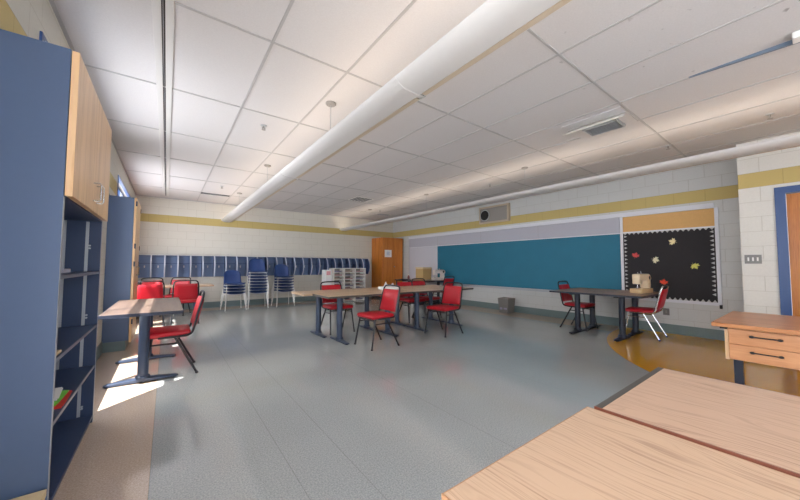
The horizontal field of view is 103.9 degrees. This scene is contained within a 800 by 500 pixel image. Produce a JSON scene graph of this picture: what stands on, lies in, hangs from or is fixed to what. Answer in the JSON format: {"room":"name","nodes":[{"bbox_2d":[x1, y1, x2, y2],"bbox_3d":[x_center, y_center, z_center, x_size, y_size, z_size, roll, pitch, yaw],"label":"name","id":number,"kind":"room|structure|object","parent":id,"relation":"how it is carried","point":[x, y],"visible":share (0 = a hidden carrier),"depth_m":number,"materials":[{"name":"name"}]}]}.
{"room":"classroom","nodes":[
{"label":"classroom","id":0,"kind":"room"},
{"bbox_2d":[0,0,135,345],"bbox_3d":[-2.878,-0.143,2.604,0.200,2.880,12.800,2,-3,-37],"label":"wall","id":1,"kind":"structure","parent":0,"point":[27,18],"depth_m":2.01,"materials":[{"name":"white paint"}]},
{"bbox_2d":[39,31,47,41],"bbox_3d":[-2.902,-0.255,2.735,0.150,2.065,2.290,2,-3,-37],"label":"window","id":2,"kind":"structure","parent":1,"relation":"in","point":[42,37],"depth_m":1.90,"materials":[{"name":"blue glass"}]},
{"bbox_2d":[96,342,102,360],"bbox_3d":[-2.737,1.215,2.522,0.012,0.160,12.600,2,-3,-37],"label":"baseboard","id":3,"kind":"structure","parent":1,"relation":"attached to","point":[99,347],"depth_m":3.94,"materials":[{"name":"plastic"}]},
{"bbox_2d":[117,175,130,196],"bbox_3d":[-5.184,-0.114,5.795,0.150,2.065,2.350,2,-3,-37],"label":"window","id":4,"kind":"structure","parent":1,"relation":"in","point":[119,192],"depth_m":5.71,"materials":[{"name":"glass"}]},
{"bbox_2d":[136,195,392,301],"bbox_3d":[-3.368,0.214,10.085,7.960,2.880,0.200,2,-3,-37],"label":"wall","id":5,"kind":"structure","parent":0,"point":[173,227],"depth_m":9.16,"materials":[{"name":"white brick"}]},
{"bbox_2d":[138,255,369,277],"bbox_3d":[-3.751,0.494,9.438,6.448,0.555,0.354,2,-3,-37],"label":"rack","id":6,"kind":"object","parent":5,"relation":"attached to","point":[164,266],"visible":0.77,"depth_m":8.70,"materials":[{"name":"blue metal"}]},
{"bbox_2d":[139,263,248,263],"bbox_3d":[-3.788,0.421,9.491,6.420,0.016,0.204,2,-3,-37],"label":"shelf","id":7,"kind":"object","parent":6,"relation":"attached to","point":[139,263],"depth_m":8.16,"materials":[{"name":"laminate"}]},
{"bbox_2d":[182,296,371,309],"bbox_3d":[-3.388,1.565,9.876,7.760,0.160,0.012,2,-3,-37],"label":"baseboard","id":8,"kind":"structure","parent":5,"relation":"attached to","point":[303,298],"depth_m":9.17,"materials":[{"name":"plastic"}]},
{"bbox_2d":[53,297,799,499],"bbox_3d":[0.370,1.463,4.826,8.360,0.100,13.200,2,-3,-37],"label":"floor","id":9,"kind":"structure","parent":0,"point":[274,408],"depth_m":2.79,"materials":[{"name":"tile"}]},
{"bbox_2d":[10,489,46,499],"bbox_3d":[-1.600,1.157,1.238,0.206,0.158,0.306,2,-3,-37],"label":"carton","id":10,"kind":"object","parent":9,"relation":"on","point":[40,495],"visible":1,"depth_m":1.38,"materials":[{"name":"cardboard"}]},
{"bbox_2d":[0,29,111,499],"bbox_3d":[-2.032,0.146,1.899,0.304,2.240,1.140,2,-3,-37],"label":"bookcase","id":11,"kind":"object","parent":9,"relation":"on","point":[56,132],"visible":1,"depth_m":1.47,"materials":[{"name":"blue laminate"}]},
{"bbox_2d":[54,390,71,408],"bbox_3d":[-1.927,0.826,1.696,0.182,0.011,0.280,2,-3,-38],"label":"folder","id":12,"kind":"object","parent":11,"relation":"on","point":[61,403],"visible":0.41,"depth_m":1.69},
{"bbox_2d":[54,390,68,405],"bbox_3d":[-1.933,0.813,1.692,0.166,0.011,0.240,2,-3,-35],"label":"folder","id":13,"kind":"object","parent":12,"relation":"on","point":[63,393],"visible":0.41,"depth_m":1.73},
{"bbox_2d":[54,387,62,400],"bbox_3d":[-1.966,0.802,1.712,0.156,0.011,0.230,3,-4,-42],"label":"folder","id":14,"kind":"object","parent":13,"relation":"on","point":[57,392],"visible":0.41,"depth_m":1.75,"materials":[{"name":"white paper"}]},
{"bbox_2d":[61,269,70,272],"bbox_3d":[-2.131,0.129,1.938,0.100,0.024,0.180,2,-3,-37],"label":"book","id":15,"kind":"object","parent":11,"relation":"on","point":[62,270],"visible":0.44,"depth_m":1.93,"materials":[{"name":"white paper"}]},
{"bbox_2d":[101,195,140,352],"bbox_3d":[-4.109,0.330,4.600,0.426,2.120,0.814,2,-3,-37],"label":"tall cabinet","id":16,"kind":"object","parent":9,"relation":"on","point":[122,270],"visible":0.84,"depth_m":4.30,"materials":[{"name":"blue laminate"}]},
{"bbox_2d":[98,297,183,387],"bbox_3d":[-2.860,0.980,3.527,0.620,0.725,1.540,2,-3,-37],"label":"pedestal table","id":17,"kind":"object","parent":9,"relation":"on","point":[144,309],"visible":0.98,"depth_m":3.15,"materials":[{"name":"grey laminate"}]},
{"bbox_2d":[136,277,163,318],"bbox_3d":[-5.620,1.070,7.068,0.483,0.883,0.553,2,-3,-37],"label":"chair","id":18,"kind":"object","parent":9,"relation":"on","point":[143,283],"visible":0.24,"depth_m":7.27,"materials":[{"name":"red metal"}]},
{"bbox_2d":[137,281,164,325],"bbox_3d":[-4.780,1.020,5.976,0.483,0.883,0.553,2,-4,-39],"label":"chair","id":19,"kind":"object","parent":9,"relation":"on","point":[143,291],"visible":0.44,"depth_m":5.81,"materials":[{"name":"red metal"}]},
{"bbox_2d":[139,290,204,382],"bbox_3d":[-2.516,0.907,3.487,0.553,0.883,0.483,2,-3,-37],"label":"chair","id":20,"kind":"object","parent":9,"relation":"on","point":[175,331],"visible":0.92,"depth_m":3.40,"materials":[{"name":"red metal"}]},
{"bbox_2d":[159,277,190,316],"bbox_3d":[-5.263,1.086,7.381,0.483,0.883,0.553,1,-3,-17],"label":"chair","id":21,"kind":"object","parent":9,"relation":"on","point":[172,280],"visible":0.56,"depth_m":7.57,"materials":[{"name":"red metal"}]},
{"bbox_2d":[170,280,199,325],"bbox_3d":[-4.325,1.037,6.315,0.483,0.883,0.553,2,-3,-35],"label":"chair","id":22,"kind":"object","parent":9,"relation":"on","point":[187,293],"visible":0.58,"depth_m":6.14,"materials":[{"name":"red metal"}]},
{"bbox_2d":[165,284,213,309],"bbox_3d":[-4.934,1.128,6.729,1.540,0.725,0.620,2,-3,-37],"label":"pedestal table","id":23,"kind":"object","parent":9,"relation":"on","point":[200,285],"visible":0.1,"depth_m":6.85,"materials":[{"name":"beige laminate"}]},
{"bbox_2d":[220,290,246,310],"bbox_3d":[-4.385,1.165,8.253,0.525,0.803,0.498,3,-4,-42],"label":"shell chair","id":24,"kind":"object","parent":9,"relation":"on","point":[238,292],"visible":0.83,"depth_m":8.22,"materials":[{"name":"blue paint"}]},
{"bbox_2d":[220,287,246,307],"bbox_3d":[-4.384,1.087,8.257,0.525,0.803,0.498,3,-4,-42],"label":"shell chair","id":25,"kind":"object","parent":24,"relation":"on","point":[238,289],"visible":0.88,"depth_m":8.22,"materials":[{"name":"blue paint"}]},
{"bbox_2d":[220,284,246,304],"bbox_3d":[-4.384,1.008,8.260,0.525,0.803,0.498,3,-4,-42],"label":"shell chair","id":26,"kind":"object","parent":25,"relation":"on","point":[238,286],"visible":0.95,"depth_m":8.22,"materials":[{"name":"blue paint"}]},
{"bbox_2d":[220,270,246,301],"bbox_3d":[-4.384,0.929,8.264,0.525,0.803,0.498,3,-4,-42],"label":"shell chair","id":27,"kind":"object","parent":26,"relation":"on","point":[231,277],"visible":1,"depth_m":8.39,"materials":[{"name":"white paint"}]},
{"bbox_2d":[247,289,268,307],"bbox_3d":[-3.932,1.184,8.614,0.525,0.803,0.498,2,-3,-33],"label":"shell chair","id":28,"kind":"object","parent":9,"relation":"on","point":[261,291],"visible":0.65,"depth_m":8.58,"materials":[{"name":"white paint"}]},
{"bbox_2d":[246,286,268,305],"bbox_3d":[-3.932,1.105,8.618,0.525,0.803,0.498,2,-3,-33],"label":"shell chair","id":29,"kind":"object","parent":28,"relation":"on","point":[264,288],"visible":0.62,"depth_m":8.54,"materials":[{"name":"white paint"}]},
{"bbox_2d":[246,283,268,302],"bbox_3d":[-3.932,1.026,8.622,0.525,0.803,0.498,2,-3,-33],"label":"shell chair","id":30,"kind":"object","parent":29,"relation":"on","point":[252,286],"visible":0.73,"depth_m":8.55,"materials":[{"name":"white paint"}]},
{"bbox_2d":[246,280,268,299],"bbox_3d":[-3.931,0.947,8.625,0.525,0.803,0.498,2,-3,-33],"label":"shell chair","id":31,"kind":"object","parent":30,"relation":"on","point":[252,283],"visible":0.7,"depth_m":8.56,"materials":[{"name":"white paint"}]},
{"bbox_2d":[246,279,268,296],"bbox_3d":[-3.931,0.868,8.629,0.525,0.803,0.498,2,-3,-33],"label":"shell chair","id":32,"kind":"object","parent":31,"relation":"on","point":[252,280],"visible":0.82,"depth_m":8.56,"materials":[{"name":"white paint"}]},
{"bbox_2d":[246,276,268,293],"bbox_3d":[-3.931,0.789,8.633,0.525,0.803,0.498,2,-3,-33],"label":"shell chair","id":33,"kind":"object","parent":32,"relation":"on","point":[252,277],"visible":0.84,"depth_m":8.59,"materials":[{"name":"white paint"}]},
{"bbox_2d":[246,272,268,290],"bbox_3d":[-3.931,0.711,8.637,0.525,0.803,0.498,2,-3,-33],"label":"shell chair","id":34,"kind":"object","parent":33,"relation":"on","point":[252,274],"visible":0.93,"depth_m":8.61,"materials":[{"name":"white paint"}]},
{"bbox_2d":[246,258,268,287],"bbox_3d":[-3.931,0.632,8.640,0.525,0.803,0.498,2,-3,-33],"label":"shell chair","id":35,"kind":"object","parent":34,"relation":"on","point":[256,265],"visible":0.98,"depth_m":8.79,"materials":[{"name":"white paint"}]},
{"bbox_2d":[271,288,294,306],"bbox_3d":[-3.386,1.207,9.070,0.525,0.803,0.498,2,-4,-39],"label":"shell chair","id":36,"kind":"object","parent":9,"relation":"on","point":[275,290],"visible":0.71,"depth_m":9.06,"materials":[{"name":"white paint"}]},
{"bbox_2d":[271,285,294,303],"bbox_3d":[-3.386,1.128,9.074,0.525,0.803,0.498,2,-4,-39],"label":"shell chair","id":37,"kind":"object","parent":36,"relation":"on","point":[287,287],"visible":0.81,"depth_m":9.04,"materials":[{"name":"white paint"}]},
{"bbox_2d":[271,282,294,299],"bbox_3d":[-3.385,1.049,9.078,0.525,0.803,0.498,2,-4,-39],"label":"shell chair","id":38,"kind":"object","parent":37,"relation":"on","point":[280,285],"visible":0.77,"depth_m":9.04,"materials":[{"name":"white paint"}]},
{"bbox_2d":[271,281,294,296],"bbox_3d":[-3.385,0.971,9.081,0.525,0.803,0.498,2,-4,-39],"label":"shell chair","id":39,"kind":"object","parent":38,"relation":"on","point":[279,282],"visible":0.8,"depth_m":9.05,"materials":[{"name":"white paint"}]},
{"bbox_2d":[271,277,294,294],"bbox_3d":[-3.385,0.892,9.085,0.525,0.803,0.498,2,-4,-39],"label":"shell chair","id":40,"kind":"object","parent":39,"relation":"on","point":[275,279],"visible":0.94,"depth_m":9.07,"materials":[{"name":"white paint"}]},
{"bbox_2d":[271,264,294,291],"bbox_3d":[-3.385,0.813,9.089,0.525,0.803,0.498,2,-4,-39],"label":"shell chair","id":41,"kind":"object","parent":40,"relation":"on","point":[280,270],"visible":0.97,"depth_m":9.22,"materials":[{"name":"white paint"}]},
{"bbox_2d":[322,270,331,284],"bbox_3d":[-2.306,1.135,9.834,0.200,1.020,0.302,2,-3,-37],"label":"carton","id":42,"kind":"object","parent":9,"relation":"on","point":[326,274],"visible":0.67,"depth_m":9.74,"materials":[{"name":"white cardboard"}]},
{"bbox_2d":[291,288,379,337],"bbox_3d":[-0.996,1.082,5.560,1.680,0.725,0.610,2,-3,-37],"label":"pedestal table","id":43,"kind":"object","parent":9,"relation":"on","point":[366,325],"visible":0.78,"depth_m":5.33,"materials":[{"name":"beige laminate"}]},
{"bbox_2d":[320,281,354,334],"bbox_3d":[-1.143,1.013,5.628,0.483,0.883,0.553,2,-3,-37],"label":"chair","id":44,"kind":"object","parent":9,"relation":"on","point":[347,307],"visible":0.73,"depth_m":5.61,"materials":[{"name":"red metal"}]},
{"bbox_2d":[329,268,365,302],"bbox_3d":[-1.717,1.130,10.258,1.170,1.075,0.338,2,-3,-37],"label":"literature sorter","id":45,"kind":"object","parent":9,"relation":"on","point":[353,273],"visible":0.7,"depth_m":10.26,"materials":[{"name":"white paint"}]},
{"bbox_2d":[313,290,412,344],"bbox_3d":[-0.573,1.062,5.109,1.540,0.725,0.610,2,-3,-37],"label":"pedestal table","id":46,"kind":"object","parent":9,"relation":"on","point":[339,296],"visible":0.88,"depth_m":4.81,"materials":[{"name":"beige laminate"}]},
{"bbox_2d":[378,286,398,289],"bbox_3d":[-0.212,0.709,5.850,0.320,0.050,0.220,2,-3,-37],"label":"pack","id":47,"kind":"object","parent":46,"relation":"on","point":[381,287],"visible":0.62,"depth_m":5.78},
{"bbox_2d":[354,284,399,350],"bbox_3d":[-0.323,0.969,4.659,0.553,0.883,0.483,2,-4,-39],"label":"chair","id":48,"kind":"object","parent":9,"relation":"on","point":[389,300],"visible":1,"depth_m":4.66,"materials":[{"name":"plastic"}]},
{"bbox_2d":[372,237,402,297],"bbox_3d":[-0.468,0.652,11.620,0.910,2.165,0.742,2,-3,-37],"label":"wardrobe","id":49,"kind":"object","parent":9,"relation":"on","point":[384,269],"visible":0.65,"depth_m":11.36,"materials":[{"name":"orange wood"}]},
{"bbox_2d":[385,250,391,256],"bbox_3d":[-0.425,0.127,11.246,0.300,0.260,0.005,2,-3,-37],"label":"paper notice","id":50,"kind":"object","parent":49,"relation":"attached to","point":[388,253],"visible":1,"depth_m":11.25,"materials":[{"name":"white paper"}]},
{"bbox_2d":[375,285,443,325],"bbox_3d":[0.303,1.132,6.526,1.540,0.725,0.610,2,-3,-37],"label":"pedestal table","id":51,"kind":"object","parent":9,"relation":"on","point":[430,316],"visible":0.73,"depth_m":6.64,"materials":[{"name":"wood"}]},
{"bbox_2d":[396,279,426,323],"bbox_3d":[0.227,1.067,6.684,0.483,0.883,0.553,2,-3,-35],"label":"chair","id":52,"kind":"object","parent":9,"relation":"on","point":[405,300],"visible":0.62,"depth_m":6.63,"materials":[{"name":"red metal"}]},
{"bbox_2d":[395,279,438,304],"bbox_3d":[0.488,1.276,9.540,0.600,0.725,1.380,2,-3,-37],"label":"pedestal table","id":53,"kind":"object","parent":9,"relation":"on","point":[395,279],"visible":0.17,"depth_m":9.23,"materials":[{"name":"blue paint"}]},
{"bbox_2d":[411,278,441,317],"bbox_3d":[0.579,1.085,7.045,0.483,0.883,0.553,2,-4,-39],"label":"chair","id":54,"kind":"object","parent":9,"relation":"on","point":[414,283],"visible":0.58,"depth_m":7.08,"materials":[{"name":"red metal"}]},
{"bbox_2d":[395,287,472,331],"bbox_3d":[0.670,1.109,6.034,1.540,0.725,0.610,2,-3,-37],"label":"pedestal table","id":55,"kind":"object","parent":9,"relation":"on","point":[416,291],"visible":0.82,"depth_m":5.74,"materials":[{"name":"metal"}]},
{"bbox_2d":[430,279,442,303],"bbox_3d":[0.977,1.295,9.904,0.600,0.725,1.380,2,-3,-37],"label":"pedestal table","id":56,"kind":"object","parent":9,"relation":"on","point":[438,283],"visible":0.16,"depth_m":9.58,"materials":[{"name":"blue paint"}]},
{"bbox_2d":[415,267,431,279],"bbox_3d":[0.747,0.741,9.957,0.360,0.385,0.380,2,-3,-37],"label":"cardboard box","id":57,"kind":"object","parent":56,"relation":"on","point":[421,272],"visible":0.91,"depth_m":9.82,"materials":[{"name":"beige cardboard"}]},
{"bbox_2d":[432,269,444,279],"bbox_3d":[1.185,0.736,9.559,0.429,0.360,0.180,2,-3,-32],"label":"sewing machine","id":58,"kind":"object","parent":56,"relation":"on","point":[442,272],"visible":0.94,"depth_m":9.50,"materials":[{"name":"white plastic"}]},
{"bbox_2d":[424,282,462,337],"bbox_3d":[0.780,1.010,5.470,0.553,0.883,0.483,3,-4,-43],"label":"chair","id":59,"kind":"object","parent":9,"relation":"on","point":[451,294],"visible":1,"depth_m":5.50,"materials":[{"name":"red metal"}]},
{"bbox_2d":[433,276,453,305],"bbox_3d":[1.243,1.182,9.035,0.483,0.883,0.553,2,-4,-39],"label":"chair","id":60,"kind":"object","parent":9,"relation":"on","point":[448,279],"visible":0.56,"depth_m":8.84,"materials":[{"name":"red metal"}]},
{"bbox_2d":[498,297,514,312],"bbox_3d":[2.669,1.379,7.842,0.311,0.365,0.311,2,-3,-37],"label":"waste bin","id":61,"kind":"object","parent":9,"relation":"on","point":[506,304],"visible":1,"depth_m":7.75,"materials":[{"name":"grey plastic"}]},
{"bbox_2d":[558,281,597,330],"bbox_3d":[3.374,1.041,5.973,0.483,0.883,0.553,2,-3,-37],"label":"chair","id":62,"kind":"object","parent":9,"relation":"on","point":[564,296],"visible":0.78,"depth_m":5.94,"materials":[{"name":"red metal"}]},
{"bbox_2d":[549,289,653,341],"bbox_3d":[3.369,1.081,5.306,0.600,0.725,1.380,2,-3,-37],"label":"pedestal table","id":63,"kind":"object","parent":9,"relation":"on","point":[621,296],"visible":0.96,"depth_m":5.09,"materials":[{"name":"metal"}]},
{"bbox_2d":[570,288,658,335],"bbox_3d":[3.868,1.101,5.690,0.600,0.725,1.380,2,-3,-37],"label":"pedestal table","id":64,"kind":"object","parent":9,"relation":"on","point":[635,330],"visible":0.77,"depth_m":5.50,"materials":[{"name":"blue paint"}]},
{"bbox_2d":[630,272,652,293],"bbox_3d":[4.056,0.537,5.255,0.429,0.360,0.180,2,-3,-31],"label":"sewing machine","id":65,"kind":"object","parent":64,"relation":"on","point":[644,280],"visible":1,"depth_m":5.19,"materials":[{"name":"beige plastic"}]},
{"bbox_2d":[441,406,799,499],"bbox_3d":[0.814,0.821,0.136,0.634,0.737,1.607,2,-3,-37],"label":"table","id":66,"kind":"object","parent":9,"relation":"on","point":[591,454],"visible":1,"depth_m":0.67,"materials":[{"name":"laminate"}]},
{"bbox_2d":[625,285,668,341],"bbox_3d":[4.097,1.006,5.205,0.483,0.883,0.553,2,-4,-39],"label":"chair","id":67,"kind":"object","parent":9,"relation":"on","point":[662,295],"visible":0.97,"depth_m":5.06,"materials":[{"name":"plastic"}]},
{"bbox_2d":[594,367,799,477],"bbox_3d":[1.335,0.838,0.512,0.640,0.742,1.588,2,-3,-37],"label":"table","id":68,"kind":"object","parent":9,"relation":"on","point":[760,426],"visible":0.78,"depth_m":0.93,"materials":[{"name":"laminate"}]},
{"bbox_2d":[711,311,799,384],"bbox_3d":[3.305,0.919,2.097,1.000,0.742,1.580,2,-3,-37],"label":"desk","id":69,"kind":"object","parent":9,"relation":"on","point":[767,339],"visible":0.87,"depth_m":2.32,"materials":[{"name":"brown wood"}]},
{"bbox_2d":[54,0,799,219],"bbox_3d":[0.378,-1.503,4.968,8.360,0.080,13.200,2,-3,-37],"label":"ceiling","id":70,"kind":"structure","parent":0,"point":[213,59],"depth_m":3.05,"materials":[{"name":"tile"}]},
{"bbox_2d":[151,0,174,195],"bbox_3d":[-2.145,-1.565,2.848,0.122,0.012,12.190,2,-3,-37],"label":"ceiling vent","id":71,"kind":"object","parent":70,"relation":"in","point":[163,11],"visible":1,"depth_m":2.74,"materials":[{"name":"white metal"}]},
{"bbox_2d":[201,192,228,196],"bbox_3d":[-4.481,-1.339,7.605,0.600,0.020,0.140,2,-3,-37],"label":"ceiling vent","id":72,"kind":"object","parent":70,"relation":"in","point":[201,192],"visible":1,"depth_m":7.56,"materials":[{"name":"white metal"}]},
{"bbox_2d":[348,196,372,201],"bbox_3d":[-1.013,-1.306,8.103,0.500,0.020,0.500,2,-3,-37],"label":"ceiling vent","id":73,"kind":"object","parent":70,"relation":"in","point":[360,199],"visible":1,"depth_m":8.08,"materials":[{"name":"grey metal"}]},
{"bbox_2d":[221,0,572,221],"bbox_3d":[-1.618,-1.238,4.456,0.281,0.507,11.014,2,-3,-37],"label":"linear pendant","id":74,"kind":"object","parent":70,"relation":"hanging from","point":[495,23],"visible":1,"depth_m":1.99,"materials":[{"name":"white metal"}]},
{"bbox_2d":[49,0,799,220],"bbox_3d":[0.378,-1.459,4.966,7.760,0.008,12.600,2,-3,-37],"label":"grid","id":75,"kind":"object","parent":70,"relation":"attached to","point":[52,3],"depth_m":3.44,"materials":[{"name":"white metal"}]},
{"bbox_2d":[340,134,799,230],"bbox_3d":[1.281,-1.128,6.612,0.281,0.507,11.014,2,-3,-37],"label":"linear pendant","id":76,"kind":"object","parent":70,"relation":"hanging from","point":[792,141],"visible":1,"depth_m":4.14,"materials":[{"name":"white metal"}]},
{"bbox_2d":[562,107,637,138],"bbox_3d":[2.395,-1.464,3.762,0.560,0.102,0.620,2,-3,-37],"label":"ceiling vent","id":77,"kind":"object","parent":70,"relation":"in","point":[617,118],"visible":1,"depth_m":3.71,"materials":[{"name":"metal"}]},
{"bbox_2d":[689,40,799,77],"bbox_3d":[3.160,-1.549,2.083,0.024,0.090,1.850,2,-3,-37],"label":"channel","id":78,"kind":"object","parent":70,"relation":"attached to","point":[788,43],"visible":1,"depth_m":2.51,"materials":[{"name":"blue metal"}]},
{"bbox_2d":[765,113,773,119],"bbox_3d":[4.144,-1.496,3.507,0.072,0.054,0.072,2,-3,-37],"label":"sprinkler head","id":79,"kind":"object","parent":70,"relation":"attached to","point":[768,114],"visible":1,"depth_m":3.50},
{"bbox_2d":[792,30,799,43],"bbox_3d":[2.931,-1.561,2.259,0.100,0.049,0.125,2,-3,-37],"label":"ceiling box","id":80,"kind":"object","parent":70,"relation":"attached to","point":[795,35],"visible":1,"depth_m":2.27,"materials":[{"name":"white paint"}]},
{"bbox_2d":[393,158,743,329],"bbox_3d":[2.656,0.153,8.493,0.200,2.880,9.550,2,-3,-37],"label":"wall","id":81,"kind":"structure","parent":0,"point":[716,183],"depth_m":6.00,"materials":[{"name":"white brick"}]},
{"bbox_2d":[409,239,437,278],"bbox_3d":[0.779,0.339,10.813,0.028,1.520,1.497,2,-3,-37],"label":"board","id":82,"kind":"object","parent":81,"relation":"attached to","point":[421,256],"visible":0.64,"depth_m":10.81,"materials":[{"name":"metal"}]},
{"bbox_2d":[479,203,510,224],"bbox_3d":[2.538,-0.970,8.469,0.084,0.460,0.970,2,-3,-37],"label":"wall speaker","id":83,"kind":"object","parent":81,"relation":"attached to","point":[501,212],"visible":1,"depth_m":8.44,"materials":[{"name":"grey plastic"}]},
{"bbox_2d":[480,210,488,220],"bbox_3d":[2.360,-0.958,8.717,0.014,0.310,0.310,2,-3,-37],"label":"grille","id":84,"kind":"object","parent":83,"relation":"attached to","point":[484,214],"depth_m":8.71,"materials":[{"name":"metal"}]},
{"bbox_2d":[410,218,619,247],"bbox_3d":[2.326,-0.355,8.772,0.024,0.320,6.606,2,-3,-37],"label":"strip","id":85,"kind":"object","parent":81,"relation":"attached to","point":[612,225],"visible":1,"depth_m":7.62,"materials":[{"name":"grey fabric"}]},
{"bbox_2d":[426,282,610,296],"bbox_3d":[2.298,1.008,8.687,0.090,0.048,6.610,2,-3,-37],"label":"chalk tray","id":86,"kind":"object","parent":81,"relation":"attached to","point":[499,287],"visible":0.33,"depth_m":8.15,"materials":[{"name":"metal"}]},
{"bbox_2d":[437,234,621,289],"bbox_3d":[2.764,0.370,8.148,0.020,1.175,5.136,2,-3,-37],"label":"chalkboard","id":87,"kind":"object","parent":81,"relation":"attached to","point":[585,261],"visible":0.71,"depth_m":7.42,"materials":[{"name":"teal"}]},
{"bbox_2d":[409,203,713,238],"bbox_3d":[2.708,-0.581,8.266,0.032,0.075,7.970,2,-3,-37],"label":"trim","id":88,"kind":"structure","parent":81,"relation":"attached to","point":[707,205],"depth_m":6.54,"materials":[{"name":"white metal"}]},
{"bbox_2d":[411,295,724,340],"bbox_3d":[2.507,1.512,8.445,0.012,0.160,9.350,2,-3,-37],"label":"baseboard","id":89,"kind":"structure","parent":81,"relation":"attached to","point":[715,334],"depth_m":6.15,"materials":[{"name":"plastic"}]},
{"bbox_2d":[663,308,669,314],"bbox_3d":[4.696,1.087,5.521,0.014,0.120,0.090,2,-3,-37],"label":"power outlet","id":90,"kind":"object","parent":81,"relation":"attached to","point":[666,311],"visible":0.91,"depth_m":5.52,"materials":[{"name":"metal"}]},
{"bbox_2d":[620,207,722,308],"bbox_3d":[4.690,0.147,5.526,0.073,1.620,1.365,2,-3,-37],"label":"bulletin board","id":91,"kind":"object","parent":81,"relation":"attached to","point":[695,232],"visible":0.84,"depth_m":5.42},
{"bbox_2d":[736,131,799,314],"bbox_3d":[5.981,-0.089,3.245,0.740,2.880,3.250,2,-3,-37],"label":"wall","id":92,"kind":"structure","parent":0,"point":[758,174],"depth_m":4.17,"materials":[{"name":"white brick"}]},
{"bbox_2d":[744,255,761,263],"bbox_3d":[4.770,0.125,4.230,0.014,0.120,0.155,2,-3,-37],"label":"light switch","id":93,"kind":"object","parent":92,"relation":"attached to","point":[749,259],"visible":1,"depth_m":4.22,"materials":[{"name":"metal"}]},
{"bbox_2d":[774,185,799,315],"bbox_3d":[5.267,0.269,3.663,0.165,2.200,1.060,2,-3,-37],"label":"door","id":94,"kind":"structure","parent":92,"relation":"in","point":[787,198],"depth_m":4.00,"materials":[{"name":"blue paint"}]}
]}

